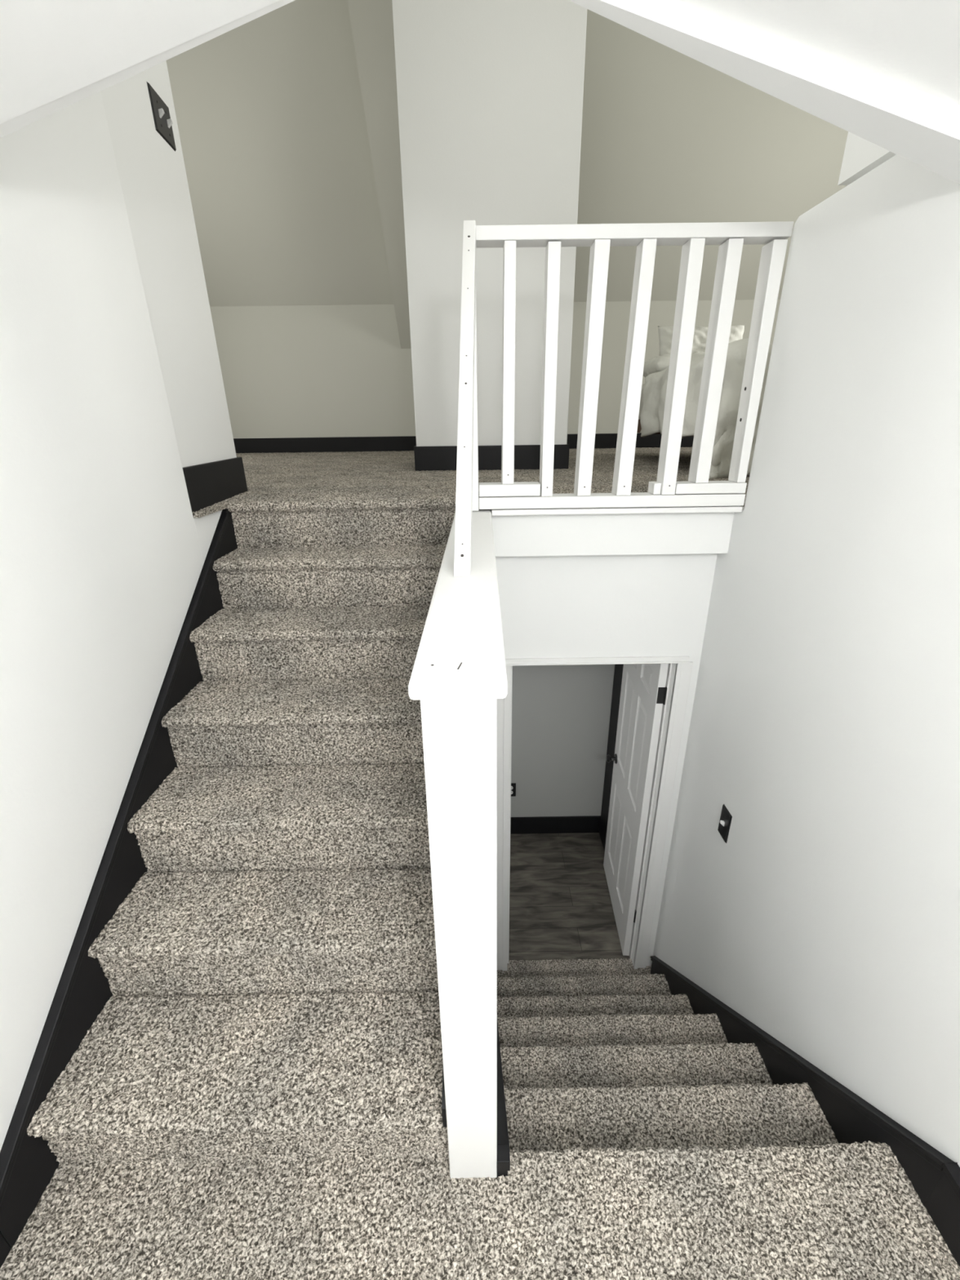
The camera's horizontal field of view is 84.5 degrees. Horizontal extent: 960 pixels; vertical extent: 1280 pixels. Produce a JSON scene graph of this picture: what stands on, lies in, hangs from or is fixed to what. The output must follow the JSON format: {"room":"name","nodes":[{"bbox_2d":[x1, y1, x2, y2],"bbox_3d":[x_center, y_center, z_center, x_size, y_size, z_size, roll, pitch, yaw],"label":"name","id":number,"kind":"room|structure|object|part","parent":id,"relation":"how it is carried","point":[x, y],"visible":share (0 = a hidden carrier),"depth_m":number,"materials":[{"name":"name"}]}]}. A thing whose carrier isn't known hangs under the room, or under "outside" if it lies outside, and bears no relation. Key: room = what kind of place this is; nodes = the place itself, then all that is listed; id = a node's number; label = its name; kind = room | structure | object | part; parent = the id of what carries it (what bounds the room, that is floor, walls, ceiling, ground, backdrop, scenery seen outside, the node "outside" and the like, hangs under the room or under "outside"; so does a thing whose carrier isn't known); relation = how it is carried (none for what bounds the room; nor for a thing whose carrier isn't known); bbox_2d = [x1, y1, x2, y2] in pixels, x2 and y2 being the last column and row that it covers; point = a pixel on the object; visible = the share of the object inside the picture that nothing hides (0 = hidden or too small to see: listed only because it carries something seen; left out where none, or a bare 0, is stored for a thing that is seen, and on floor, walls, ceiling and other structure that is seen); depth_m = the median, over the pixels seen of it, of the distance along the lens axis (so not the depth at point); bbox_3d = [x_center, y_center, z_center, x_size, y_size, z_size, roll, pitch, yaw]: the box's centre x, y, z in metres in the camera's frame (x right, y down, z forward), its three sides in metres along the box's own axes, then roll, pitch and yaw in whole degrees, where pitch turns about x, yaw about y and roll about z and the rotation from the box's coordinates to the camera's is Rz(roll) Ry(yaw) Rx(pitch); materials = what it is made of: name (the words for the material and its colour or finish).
{"room":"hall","nodes":[
{"label":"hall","id":0,"kind":"room"},
{"bbox_2d":[0,91,222,1151],"bbox_3d":[-1.107,-0.202,0.593,0.135,3.604,3.270,-1,22,0],"label":"wall","id":1,"kind":"structure","parent":0,"point":[104,551],"depth_m":1.34,"materials":[{"name":"white paint"}]},
{"bbox_2d":[0,1232,11,1268],"bbox_3d":[-1.005,1.523,0.407,0.018,0.145,1.510,-1,22,0],"label":"baseboard","id":2,"kind":"structure","parent":1,"relation":"attached to","point":[5,1248],"depth_m":1.11,"materials":[{"name":"black paint"}]},
{"bbox_2d":[100,60,236,467],"bbox_3d":[-1.535,-1.883,1.690,0.896,2.920,0.654,-1,22,0],"label":"wall pier","id":3,"kind":"object","parent":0,"point":[153,176],"depth_m":1.90,"materials":[{"name":"white paint"}]},
{"bbox_2d":[146,81,176,151],"bbox_3d":[-1.125,-1.861,1.886,0.022,0.128,0.158,-3,22,-5],"label":"light switch","id":4,"kind":"object","parent":3,"relation":"attached to","point":[163,122],"visible":1,"depth_m":1.87,"materials":[{"name":"black plastic"}]},
{"bbox_2d":[182,457,248,512],"bbox_3d":[-1.139,-0.661,2.214,0.097,0.160,0.705,-3,22,-5],"label":"baseboard","id":5,"kind":"object","parent":3,"relation":"attached to","point":[207,484],"visible":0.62,"depth_m":2.15,"materials":[{"name":"black paint"}]},
{"bbox_2d":[346,0,411,348],"bbox_3d":[-0.239,-3.966,4.178,1.235,2.677,2.150,-1,22,0],"label":"wall","id":6,"kind":"structure","parent":0,"point":[371,21],"depth_m":3.98,"materials":[{"name":"grey paint"}]},
{"bbox_2d":[420,698,497,1181],"bbox_3d":[-0.015,1.016,1.934,0.110,2.696,1.483,-1,22,0],"label":"wall","id":7,"kind":"structure","parent":0,"point":[460,736],"depth_m":0.91,"materials":[{"name":"white paint"}]},
{"bbox_2d":[408,509,507,699],"bbox_3d":[-0.029,-0.207,1.372,0.138,0.054,1.406,-1,22,0],"label":"board","id":8,"kind":"object","parent":7,"relation":"on","point":[460,655],"visible":0.8,"depth_m":0.88,"materials":[{"name":"white paint"}]},
{"bbox_2d":[453,220,793,576],"bbox_3d":[0.452,-0.732,1.447,1.041,0.881,0.919,-1,22,0],"label":"railing","id":9,"kind":"object","parent":8,"relation":"on","point":[698,494],"visible":1,"depth_m":1.75,"materials":[{"name":"white paint"}]},
{"bbox_3d":[-0.027,-0.870,1.827,0.035,0.822,0.082,-1,22,0],"label":"post","id":10,"kind":"part","parent":9,"relation":"part of","materials":[{"name":"white paint"}]},
{"bbox_3d":[0.483,-0.524,1.980,0.975,0.042,0.092,-1,22,0],"label":"rail","id":11,"kind":"part","parent":9,"relation":"part of","materials":[{"name":"white paint"}]},
{"bbox_3d":[0.457,-1.275,1.665,1.014,0.038,0.082,-1,22,0],"label":"rail","id":12,"kind":"part","parent":9,"relation":"part of","materials":[{"name":"white paint"}]},
{"bbox_2d":[192,447,749,517],"bbox_3d":[0.218,-1.292,4.026,7.902,0.106,4.478,-1,22,0],"label":"floor","id":13,"kind":"structure","parent":0,"point":[351,470],"depth_m":3.31,"materials":[{"name":"carpet"}]},
{"bbox_2d":[636,383,693,436],"bbox_3d":[2.090,-1.555,3.743,1.654,0.560,1.970,-1,22,0],"label":"bed","id":14,"kind":"object","parent":13,"relation":"on","point":[639,428],"visible":0.02,"depth_m":4.19,"materials":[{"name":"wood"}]},
{"bbox_3d":[2.088,-1.686,3.695,1.610,0.280,1.920,-1,22,0],"label":"mattress","id":15,"kind":"part","parent":14,"relation":"part of","materials":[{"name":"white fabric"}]},
{"bbox_3d":[2.091,-1.527,3.755,1.654,0.100,1.970,-1,22,0],"label":"frame","id":16,"kind":"part","parent":14,"relation":"part of","materials":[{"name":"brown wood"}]},
{"bbox_2d":[643,351,704,377],"bbox_3d":[1.586,-2.104,4.080,0.620,0.204,0.400,-2,22,-4],"label":"pillow","id":17,"kind":"object","parent":14,"relation":"on","point":[657,364],"visible":0.21,"depth_m":3.94,"materials":[{"name":"white fabric"}]},
{"bbox_2d":[657,324,744,355],"bbox_3d":[1.821,-2.367,4.373,0.723,0.426,0.227,0,22,2],"label":"pillow","id":18,"kind":"object","parent":14,"relation":"on","point":[665,333],"visible":0.23,"depth_m":4.30,"materials":[{"name":"white fabric"}]},
{"bbox_2d":[640,337,772,478],"bbox_3d":[1.966,-1.449,3.340,1.602,0.698,1.414,-1,22,0],"label":"duvet","id":19,"kind":"object","parent":14,"relation":"on","point":[654,395],"visible":0.19,"depth_m":2.82,"materials":[{"name":"white fabric"}]},
{"bbox_2d":[0,1156,959,1279],"bbox_3d":[-0.006,1.331,1.126,2.025,0.087,0.355,-1,22,0],"label":"floor","id":20,"kind":"structure","parent":0,"point":[873,1224],"depth_m":1.15,"materials":[{"name":"carpet"}]},
{"bbox_2d":[0,488,456,1248],"bbox_3d":[-0.555,0.299,1.839,0.967,1.367,2.062,-1,22,0],"label":"staircase","id":21,"kind":"structure","parent":20,"relation":"on","point":[250,972],"depth_m":1.49,"materials":[{"name":"carpet"}]},
{"bbox_3d":[-1.023,0.338,1.617,0.030,1.188,1.630,-1,22,0],"label":"moulding","id":22,"kind":"part","parent":21,"relation":"part of","materials":[{"name":"black paint"}]},
{"bbox_2d":[0,0,959,183],"bbox_3d":[0.015,-1.511,0.749,2.420,1.530,0.135,-1,22,0],"label":"ceiling","id":23,"kind":"structure","parent":0,"point":[922,128],"depth_m":0.92,"materials":[{"name":"white paint"}]},
{"bbox_2d":[0,0,959,124],"bbox_3d":[0.032,-0.593,-0.133,2.420,0.420,2.205,-1,22,0],"label":"ceiling","id":24,"kind":"structure","parent":0,"point":[51,50],"depth_m":0.84,"materials":[{"name":"white paint"}]},
{"bbox_2d":[391,0,586,446],"bbox_3d":[0.053,-2.965,3.322,0.990,3.800,1.000,-1,22,0],"label":"wall","id":25,"kind":"structure","parent":0,"point":[490,92],"depth_m":2.94,"materials":[{"name":"white paint"}]},
{"bbox_2d":[413,444,569,471],"bbox_3d":[0.074,-1.393,3.960,1.024,0.157,1.017,-1,22,0],"label":"baseboard","id":26,"kind":"structure","parent":25,"relation":"attached to","point":[526,456],"depth_m":3.49,"materials":[{"name":"black paint"}]},
{"bbox_2d":[209,299,780,438],"bbox_3d":[0.189,-2.860,5.854,8.100,1.675,0.100,-1,22,0],"label":"wall","id":27,"kind":"structure","parent":0,"point":[287,371],"depth_m":5.74,"materials":[{"name":"grey paint"}]},
{"bbox_2d":[233,433,693,453],"bbox_3d":[0.197,-2.252,6.040,7.900,0.168,0.018,-1,22,0],"label":"baseboard","id":28,"kind":"structure","parent":27,"relation":"attached to","point":[400,443],"depth_m":6.03,"materials":[{"name":"black paint"}]},
{"bbox_2d":[166,0,848,306],"bbox_3d":[0.174,-4.304,3.972,8.100,2.628,2.520,-1,22,0],"label":"ceiling","id":29,"kind":"structure","parent":0,"point":[269,108],"depth_m":4.41,"materials":[{"name":"grey paint"}]},
{"bbox_2d":[510,664,614,817],"bbox_3d":[0.044,0.383,3.727,2.300,2.500,0.100,-1,22,0],"label":"wall","id":30,"kind":"structure","parent":0,"point":[561,714],"depth_m":3.81,"materials":[{"name":"grey paint"}]},
{"bbox_2d":[511,782,515,796],"bbox_3d":[0.232,1.128,3.976,0.076,0.120,0.010,-1,22,0],"label":"wall outlet","id":31,"kind":"object","parent":30,"relation":"attached to","point":[513,784],"visible":0.48,"depth_m":3.97,"materials":[{"name":"black plastic"}]},
{"bbox_2d":[510,815,600,834],"bbox_3d":[-0.072,1.445,4.099,2.040,0.155,0.018,-1,22,0],"label":"baseboard","id":32,"kind":"structure","parent":30,"relation":"attached to","point":[591,824],"depth_m":4.09,"materials":[{"name":"black paint"}]},
{"bbox_2d":[497,832,651,977],"bbox_3d":[0.015,1.774,3.571,2.400,0.067,1.445,-1,22,0],"label":"floor","id":33,"kind":"structure","parent":0,"point":[561,905],"depth_m":3.46,"materials":[{"name":"grey wood"}]},
{"bbox_2d":[497,955,957,1205],"bbox_3d":[0.527,1.681,2.167,0.968,1.874,1.520,-1,22,0],"label":"staircase","id":34,"kind":"structure","parent":33,"relation":"on","point":[634,1074],"depth_m":1.56,"materials":[{"name":"carpet"}]},
{"bbox_3d":[0.056,1.559,2.145,0.030,1.406,1.461,-1,22,0],"label":"moulding","id":35,"kind":"part","parent":34,"relation":"part of","materials":[{"name":"black paint"}]},
{"bbox_3d":[0.992,1.472,2.080,0.030,1.432,1.510,-1,22,0],"label":"moulding","id":36,"kind":"part","parent":34,"relation":"part of","materials":[{"name":"black paint"}]},
{"bbox_2d":[495,553,717,967],"bbox_3d":[0.573,0.781,2.703,1.260,2.530,0.115,-1,22,0],"label":"wall","id":37,"kind":"structure","parent":0,"point":[647,605],"depth_m":2.26,"materials":[{"name":"white paint"}]},
{"bbox_2d":[497,655,693,970],"bbox_3d":[0.523,0.861,3.073,0.900,2.002,0.779,-1,22,0],"label":"door","id":38,"kind":"structure","parent":37,"relation":"in","point":[655,690],"depth_m":2.80,"materials":[{"name":"white paint"}]},
{"bbox_3d":[0.891,0.762,3.391,0.159,0.064,0.066,-1,22,0],"label":"knob","id":39,"kind":"part","parent":38,"relation":"part of","materials":[{"name":"black"}]},
{"bbox_3d":[0.891,1.229,3.432,0.029,0.585,0.200,0,22,3],"label":"panel","id":40,"kind":"part","parent":38,"relation":"part of","materials":[{"name":"white paint"}]},
{"bbox_3d":[0.877,1.341,3.159,0.029,0.585,0.200,0,22,3],"label":"panel","id":41,"kind":"part","parent":38,"relation":"part of","materials":[{"name":"white paint"}]},
{"bbox_3d":[0.881,0.505,3.134,0.029,0.620,0.200,0,22,3],"label":"panel","id":42,"kind":"part","parent":38,"relation":"part of","materials":[{"name":"white paint"}]},
{"bbox_3d":[0.867,0.618,2.862,0.029,0.620,0.200,0,22,3],"label":"panel","id":43,"kind":"part","parent":38,"relation":"part of","materials":[{"name":"white paint"}]},
{"bbox_3d":[0.861,0.174,2.679,0.029,0.140,0.200,0,22,3],"label":"panel","id":44,"kind":"part","parent":38,"relation":"part of","materials":[{"name":"white paint"}]},
{"bbox_2d":[491,511,734,556],"bbox_3d":[0.507,-0.430,2.093,0.940,0.171,0.090,-1,22,0],"label":"trim","id":45,"kind":"structure","parent":37,"relation":"attached to","point":[677,533],"depth_m":2.05,"materials":[{"name":"white paint"}]},
{"bbox_2d":[651,154,959,1167],"bbox_3d":[1.125,0.482,0.825,0.260,4.700,3.140,-1,22,0],"label":"wall","id":46,"kind":"structure","parent":0,"point":[825,718],"depth_m":1.42,"materials":[{"name":"white paint"}]},
{"bbox_2d":[717,804,732,843],"bbox_3d":[0.983,0.744,2.143,0.022,0.136,0.076,-1,22,0],"label":"light switch","id":47,"kind":"object","parent":46,"relation":"attached to","point":[725,821],"visible":1,"depth_m":2.13,"materials":[{"name":"black plastic"}]},
{"bbox_2d":[924,1163,959,1266],"bbox_3d":[0.997,1.474,0.426,0.028,0.172,1.550,-1,22,0],"label":"baseboard","id":48,"kind":"structure","parent":46,"relation":"attached to","point":[943,1205],"depth_m":1.11,"materials":[{"name":"black paint"}]},
{"bbox_2d":[837,131,896,185],"bbox_3d":[1.143,-1.742,0.989,0.137,1.314,0.835,-1,22,0],"label":"wall","id":49,"kind":"structure","parent":0,"point":[861,156],"depth_m":1.51,"materials":[{"name":"white paint"}]},
{"bbox_3d":[0.988,0.578,3.223,0.100,2.500,0.995,-1,22,0],"label":"wall","id":50,"kind":"structure","parent":0,"visible":0},
{"bbox_2d":[599,664,623,851],"bbox_3d":[0.925,0.516,3.571,0.022,2.250,0.255,-1,22,0],"label":"door frame","id":51,"kind":"structure","parent":50,"relation":"in","point":[618,673],"depth_m":3.70,"materials":[{"name":"black paint"}]}
]}

